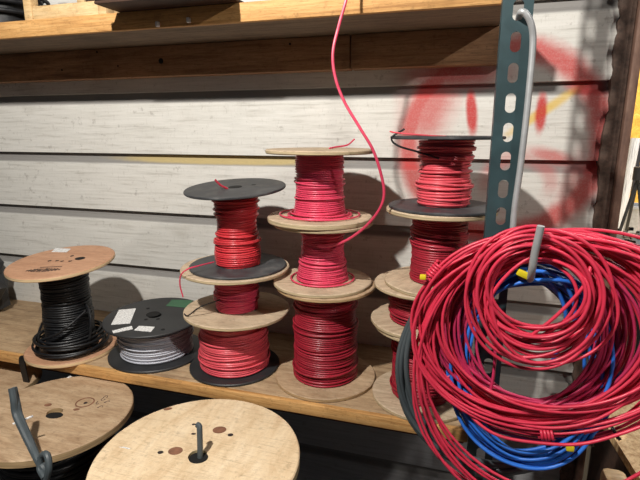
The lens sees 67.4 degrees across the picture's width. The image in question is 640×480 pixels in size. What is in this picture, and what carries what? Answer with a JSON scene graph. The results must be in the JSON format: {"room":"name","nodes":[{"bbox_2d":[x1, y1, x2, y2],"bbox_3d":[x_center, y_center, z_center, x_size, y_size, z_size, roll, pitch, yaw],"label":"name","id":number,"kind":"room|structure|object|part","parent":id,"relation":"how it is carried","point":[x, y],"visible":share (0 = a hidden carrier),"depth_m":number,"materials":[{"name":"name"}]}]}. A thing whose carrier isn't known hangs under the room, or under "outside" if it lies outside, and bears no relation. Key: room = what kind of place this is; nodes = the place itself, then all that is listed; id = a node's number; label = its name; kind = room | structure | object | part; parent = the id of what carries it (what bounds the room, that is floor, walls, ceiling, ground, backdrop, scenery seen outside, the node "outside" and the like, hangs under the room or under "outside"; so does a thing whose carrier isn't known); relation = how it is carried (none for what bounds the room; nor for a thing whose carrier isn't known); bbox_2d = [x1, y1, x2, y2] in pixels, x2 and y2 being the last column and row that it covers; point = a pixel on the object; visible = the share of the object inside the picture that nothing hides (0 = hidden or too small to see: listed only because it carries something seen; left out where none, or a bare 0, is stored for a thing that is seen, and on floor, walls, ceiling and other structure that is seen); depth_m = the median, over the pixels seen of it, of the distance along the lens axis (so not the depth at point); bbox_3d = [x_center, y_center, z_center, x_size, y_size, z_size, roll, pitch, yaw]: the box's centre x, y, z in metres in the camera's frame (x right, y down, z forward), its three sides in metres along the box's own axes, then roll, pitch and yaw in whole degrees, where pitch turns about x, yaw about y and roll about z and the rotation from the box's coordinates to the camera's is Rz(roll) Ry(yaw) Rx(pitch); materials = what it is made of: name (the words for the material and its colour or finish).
{"room":"workshop storage area","nodes":[
{"label":"workshop storage area","id":0,"kind":"room"},
{"bbox_2d":[0,0,618,479],"bbox_3d":[-0.722,-0.222,1.556,2.912,2.641,0.040,4,13,16],"label":"wall","id":1,"kind":"structure","parent":0,"point":[107,163],"depth_m":1.38,"materials":[{"name":"white paint"}]},
{"bbox_2d":[0,35,351,83],"bbox_3d":[-1.024,-0.544,1.533,2.305,0.082,0.040,4,13,16],"label":"wooden beam","id":2,"kind":"structure","parent":1,"relation":"attached to","point":[301,54],"depth_m":1.32,"materials":[{"name":"brown wood"}]},
{"bbox_2d":[0,299,467,442],"bbox_3d":[-0.909,0.322,1.528,2.638,0.106,0.349,4,13,16],"label":"wooden shelf","id":3,"kind":"object","parent":1,"relation":"attached to","point":[21,320],"visible":0.42,"depth_m":1.20,"materials":[{"name":"brown wood"}]},
{"bbox_2d":[0,258,10,309],"bbox_3d":[-1.186,0.131,1.597,0.244,0.236,0.289,-9,16,-34],"label":"cable bundle","id":4,"kind":"object","parent":3,"relation":"on","point":[4,297],"visible":0.97,"depth_m":1.62,"materials":[{"name":"black plastic"}]},
{"bbox_2d":[4,245,117,368],"bbox_3d":[-0.698,0.175,1.325,0.268,0.271,0.267,7,15,29],"label":"cable reel","id":5,"kind":"object","parent":3,"relation":"on","point":[72,337],"visible":1,"depth_m":1.28,"materials":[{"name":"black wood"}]},
{"bbox_2d":[19,355,29,382],"bbox_3d":[-0.752,0.376,1.323,0.138,0.140,0.023,-1,13,-6],"label":"strap","id":6,"kind":"object","parent":5,"relation":"hanging from","point":[22,364],"visible":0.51,"depth_m":1.31,"materials":[{"name":"black plastic"}]},
{"bbox_2d":[102,298,199,373],"bbox_3d":[-0.452,0.256,1.325,0.266,0.113,0.266,4,13,16],"label":"reel","id":7,"kind":"object","parent":3,"relation":"on","point":[153,335],"visible":0.92,"depth_m":1.26,"materials":[{"name":"black plastic"}]},
{"bbox_2d":[189,326,278,386],"bbox_3d":[-0.224,0.254,1.246,0.232,0.152,0.232,4,13,16],"label":"spool","id":8,"kind":"object","parent":3,"relation":"on","point":[238,358],"visible":0.66,"depth_m":1.18,"materials":[{"name":"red plastic"}]},
{"bbox_2d":[179,255,288,331],"bbox_3d":[-0.211,0.111,1.210,0.268,0.144,0.268,4,13,16],"label":"spool","id":9,"kind":"object","parent":8,"relation":"on","point":[234,305],"visible":0.78,"depth_m":1.17,"materials":[{"name":"brown wood"}]},
{"bbox_2d":[183,178,285,279],"bbox_3d":[-0.203,-0.042,1.170,0.242,0.219,0.241,10,16,38],"label":"spool","id":10,"kind":"object","parent":9,"relation":"on","point":[237,255],"visible":1,"depth_m":1.13,"materials":[{"name":"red plastic"}]},
{"bbox_3d":[-0.924,0.345,1.488,2.636,0.078,0.038,4,13,16],"label":"rail","id":11,"kind":"part","parent":3,"relation":"part of","materials":[{"name":"brown wood"}]},
{"bbox_2d":[276,279,374,402],"bbox_3d":[0.013,0.222,1.178,0.248,0.245,0.248,4,13,16],"label":"spool","id":12,"kind":"object","parent":3,"relation":"on","point":[325,366],"visible":0.85,"depth_m":1.12,"materials":[{"name":"red plastic"}]},
{"bbox_2d":[273,0,385,298],"bbox_3d":[0.028,-0.228,1.071,0.287,0.681,0.241,4,13,16],"label":"spool","id":13,"kind":"object","parent":12,"relation":"on","point":[322,272],"visible":0.89,"depth_m":1.09,"materials":[{"name":"red plastic"}]},
{"bbox_2d":[265,139,372,230],"bbox_3d":[-0.002,-0.136,1.102,0.245,0.186,0.246,4,13,16],"label":"spool","id":14,"kind":"object","parent":13,"relation":"on","point":[319,201],"visible":1,"depth_m":1.05,"materials":[{"name":"red plastic"}]},
{"bbox_2d":[372,328,461,423],"bbox_3d":[0.236,0.273,1.098,0.228,0.182,0.228,-2,13,-11],"label":"spool","id":15,"kind":"object","parent":3,"relation":"on","point":[384,390],"visible":0.25,"depth_m":1.05,"materials":[{"name":"brown wood"}]},
{"bbox_2d":[371,271,454,338],"bbox_3d":[0.229,0.138,1.069,0.226,0.093,0.226,-3,13,-12],"label":"spool","id":16,"kind":"object","parent":15,"relation":"on","point":[391,318],"visible":0.34,"depth_m":1.03,"materials":[{"name":"brown wood"}]},
{"bbox_2d":[385,205,497,296],"bbox_3d":[0.254,0.013,1.033,0.228,0.167,0.228,12,17,42],"label":"spool","id":17,"kind":"object","parent":16,"relation":"on","point":[433,238],"visible":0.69,"depth_m":0.98,"materials":[{"name":"red plastic"}]},
{"bbox_2d":[389,128,505,216],"bbox_3d":[0.259,-0.148,0.995,0.228,0.164,0.228,7,15,29],"label":"spool","id":18,"kind":"object","parent":17,"relation":"on","point":[444,185],"visible":0.99,"depth_m":0.95,"materials":[{"name":"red plastic"}]},
{"bbox_2d":[0,0,501,54],"bbox_3d":[-0.892,-0.623,1.343,2.654,0.155,0.283,4,13,16],"label":"shelf","id":19,"kind":"object","parent":1,"relation":"attached to","point":[267,19],"depth_m":1.11,"materials":[{"name":"brown wood"}]},
{"bbox_3d":[-0.892,-0.640,1.331,0.270,0.115,0.267,4,13,16],"label":"cable coil","id":20,"kind":"part","parent":19,"relation":"part of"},
{"bbox_2d":[23,0,119,19],"bbox_3d":[-0.597,-0.656,1.257,0.248,0.178,0.210,4,13,16],"label":"wooden crate","id":21,"kind":"object","parent":19,"relation":"on","point":[32,11],"visible":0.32,"depth_m":1.18,"materials":[{"name":"brown wood"}]},
{"bbox_3d":[-0.731,-0.643,1.202,0.024,0.178,0.025,4,13,16],"label":"post","id":22,"kind":"part","parent":21,"relation":"part of","materials":[{"name":"brown wood"}]},
{"bbox_3d":[-0.624,-0.565,1.185,0.198,0.032,0.018,4,13,16],"label":"rail","id":23,"kind":"part","parent":21,"relation":"part of","materials":[{"name":"brown wood"}]},
{"bbox_3d":[-0.517,-0.629,1.139,0.024,0.178,0.025,4,13,16],"label":"post","id":24,"kind":"part","parent":21,"relation":"part of","materials":[{"name":"brown wood"}]},
{"bbox_2d":[94,0,242,11],"bbox_3d":[-0.309,-0.547,1.135,0.314,0.020,0.268,4,13,16],"label":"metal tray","id":25,"kind":"object","parent":19,"relation":"on","point":[116,5],"visible":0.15,"depth_m":1.05,"materials":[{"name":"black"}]},
{"bbox_2d":[351,26,499,70],"bbox_3d":[0.254,-0.459,1.158,0.360,0.081,0.038,4,13,16],"label":"wooden beam","id":26,"kind":"structure","parent":1,"relation":"attached to","point":[476,46],"depth_m":1.14,"materials":[{"name":"brown wood"}]},
{"bbox_2d":[559,0,637,479],"bbox_3d":[0.668,-0.131,1.141,0.034,2.629,0.059,4,13,16],"label":"wooden post","id":27,"kind":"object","parent":1,"relation":"attached to","point":[621,50],"depth_m":1.08,"materials":[{"name":"paint"}]},
{"bbox_2d":[573,0,639,479],"bbox_3d":[0.690,-0.126,1.119,0.017,2.650,0.060,4,13,16],"label":"trim","id":28,"kind":"structure","parent":1,"relation":"attached to","point":[634,63],"depth_m":1.07,"materials":[{"name":"brown paint"}]},
{"bbox_2d":[582,72,639,479],"bbox_3d":[0.704,-0.128,1.125,0.006,2.650,0.040,4,13,16],"label":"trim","id":29,"kind":"structure","parent":1,"relation":"attached to","point":[639,72],"depth_m":1.10,"materials":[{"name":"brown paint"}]},
{"bbox_2d":[395,264,596,475],"bbox_3d":[0.319,0.238,0.863,0.365,0.423,0.040,4,13,16],"label":"coil","id":30,"kind":"object","parent":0,"point":[402,376],"visible":0.27,"depth_m":0.90,"materials":[{"name":"plastic"}]},
{"bbox_2d":[629,73,639,202],"bbox_3d":[5.594,-3.676,9.296,14.000,5.950,0.150,4,13,16],"label":"wall","id":31,"kind":"structure","parent":0,"point":[635,132],"depth_m":9.35,"materials":[{"name":"yellow paint"}]},
{"bbox_3d":[0.245,1.488,0.107,5.800,0.050,2.911,4,13,16],"label":"floor","id":32,"kind":"structure","parent":0,"visible":0},
{"bbox_2d":[466,0,533,479],"bbox_3d":[0.330,0.268,0.950,0.070,1.957,0.070,4,13,16],"label":"post","id":33,"kind":"object","parent":32,"relation":"on","point":[508,25],"visible":0.48,"depth_m":0.82,"materials":[{"name":"metal"}]},
{"bbox_2d":[464,8,619,370],"bbox_3d":[0.342,-0.084,0.753,0.223,0.551,0.222,2,13,10],"label":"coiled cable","id":34,"kind":"object","parent":33,"relation":"attached to","point":[522,12],"depth_m":0.71,"materials":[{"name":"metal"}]},
{"bbox_2d":[410,228,639,479],"bbox_3d":[0.390,0.229,0.760,0.493,0.506,0.061,4,13,16],"label":"coil","id":35,"kind":"object","parent":34,"relation":"hanging from","point":[449,278],"visible":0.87,"depth_m":0.78,"materials":[{"name":"red plastic"}]},
{"bbox_2d":[446,264,618,470],"bbox_3d":[0.346,0.207,0.792,0.269,0.358,0.122,4,13,16],"label":"coil","id":36,"kind":"object","parent":34,"relation":"hanging from","point":[539,458],"visible":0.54,"depth_m":0.79,"materials":[{"name":"blue plastic"}]},
{"bbox_2d":[435,228,639,420],"bbox_3d":[0.363,0.151,0.779,0.350,0.349,0.056,4,13,16],"label":"coil","id":37,"kind":"object","parent":34,"relation":"hanging from","point":[589,389],"visible":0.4,"depth_m":0.76,"materials":[{"name":"red plastic"}]},
{"bbox_3d":[0.329,0.090,0.718,0.219,0.229,0.052,4,13,16],"label":"wire coil","id":38,"kind":"part","parent":34,"relation":"part of","materials":[{"name":"red plastic"}]},
{"bbox_2d":[587,400,639,479],"bbox_3d":[1.041,0.836,0.941,1.030,0.853,0.405,4,13,16],"label":"workbench","id":39,"kind":"object","parent":32,"relation":"on","point":[611,459],"visible":0.43,"depth_m":0.98,"materials":[{"name":"brown wood"}]},
{"bbox_3d":[0.629,0.803,1.075,0.018,0.798,0.370,4,13,16],"label":"panel","id":40,"kind":"part","parent":39,"relation":"part of","materials":[{"name":"brown wood"}]},
{"bbox_3d":[0.528,0.834,0.950,0.042,0.853,0.045,4,13,16],"label":"leg","id":41,"kind":"part","parent":39,"relation":"part of","materials":[{"name":"brown wood"}]},
{"bbox_3d":[-0.716,1.016,1.347,1.800,0.319,0.831,4,13,16],"label":"rack","id":42,"kind":"object","parent":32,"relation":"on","visible":0},
{"bbox_2d":[0,361,41,399],"bbox_3d":[-0.955,0.612,1.372,0.330,0.458,0.330,-11,17,-40],"label":"reel","id":43,"kind":"object","parent":42,"relation":"on","point":[10,373],"visible":0.09,"depth_m":1.35,"materials":[{"name":"brown wood"}]},
{"bbox_2d":[0,376,133,479],"bbox_3d":[-0.609,0.577,1.136,0.350,0.632,0.360,4,13,16],"label":"reel","id":44,"kind":"object","parent":42,"relation":"on","point":[56,429],"visible":0.86,"depth_m":1.05,"materials":[{"name":"brown wood"}]},
{"bbox_2d":[86,399,299,479],"bbox_3d":[-0.224,0.633,0.933,0.374,0.611,0.374,-4,13,-15],"label":"reel","id":45,"kind":"object","parent":42,"relation":"on","point":[209,439],"visible":1,"depth_m":0.90,"materials":[{"name":"brown wood"}]},
{"label":"outside","id":46,"kind":"structure","parent":0,"visible":0},
{"bbox_3d":[4.201,0.272,5.462,14.000,0.050,9.889,4,13,16],"label":"yard","id":47,"kind":"structure","parent":46,"visible":0},
{"bbox_2d":[583,227,639,479],"bbox_3d":[1.169,0.521,1.690,0.395,1.135,0.290,4,13,16],"label":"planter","id":48,"kind":"object","parent":47,"relation":"on","point":[622,237],"visible":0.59,"depth_m":1.62,"materials":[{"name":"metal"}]},
{"bbox_2d":[618,138,639,231],"bbox_3d":[3.630,-0.515,5.722,0.160,1.374,0.100,4,13,16],"label":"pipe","id":49,"kind":"object","parent":47,"relation":"on","point":[634,142],"visible":0.53,"depth_m":5.62,"materials":[{"name":"plastic"}]},
{"bbox_2d":[618,167,639,230],"bbox_3d":[3.210,-0.208,4.995,0.392,1.099,0.401,4,13,16],"label":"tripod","id":50,"kind":"object","parent":47,"relation":"on","point":[636,171],"visible":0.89,"depth_m":4.89,"materials":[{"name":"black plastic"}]},
{"bbox_3d":[3.251,-0.171,5.071,0.032,0.992,0.251,4,13,16],"label":"leg","id":51,"kind":"part","parent":50,"relation":"part of","materials":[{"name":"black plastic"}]},
{"bbox_3d":[3.274,-0.126,4.876,0.032,0.992,0.251,-7,15,-29],"label":"leg","id":52,"kind":"part","parent":50,"relation":"part of","materials":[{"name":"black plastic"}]},
{"bbox_2d":[623,203,639,232],"bbox_3d":[4.036,-0.195,6.205,0.430,0.530,0.430,4,13,16],"label":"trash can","id":53,"kind":"object","parent":47,"relation":"on","point":[635,218],"visible":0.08,"depth_m":6.03,"materials":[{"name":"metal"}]},
{"bbox_2d":[630,139,639,193],"bbox_3d":[4.886,-0.718,6.701,1.050,1.330,0.480,4,13,16],"label":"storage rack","id":54,"kind":"object","parent":47,"relation":"on","point":[638,155],"visible":0.02,"depth_m":6.56,"materials":[{"name":"metal"}]}
]}

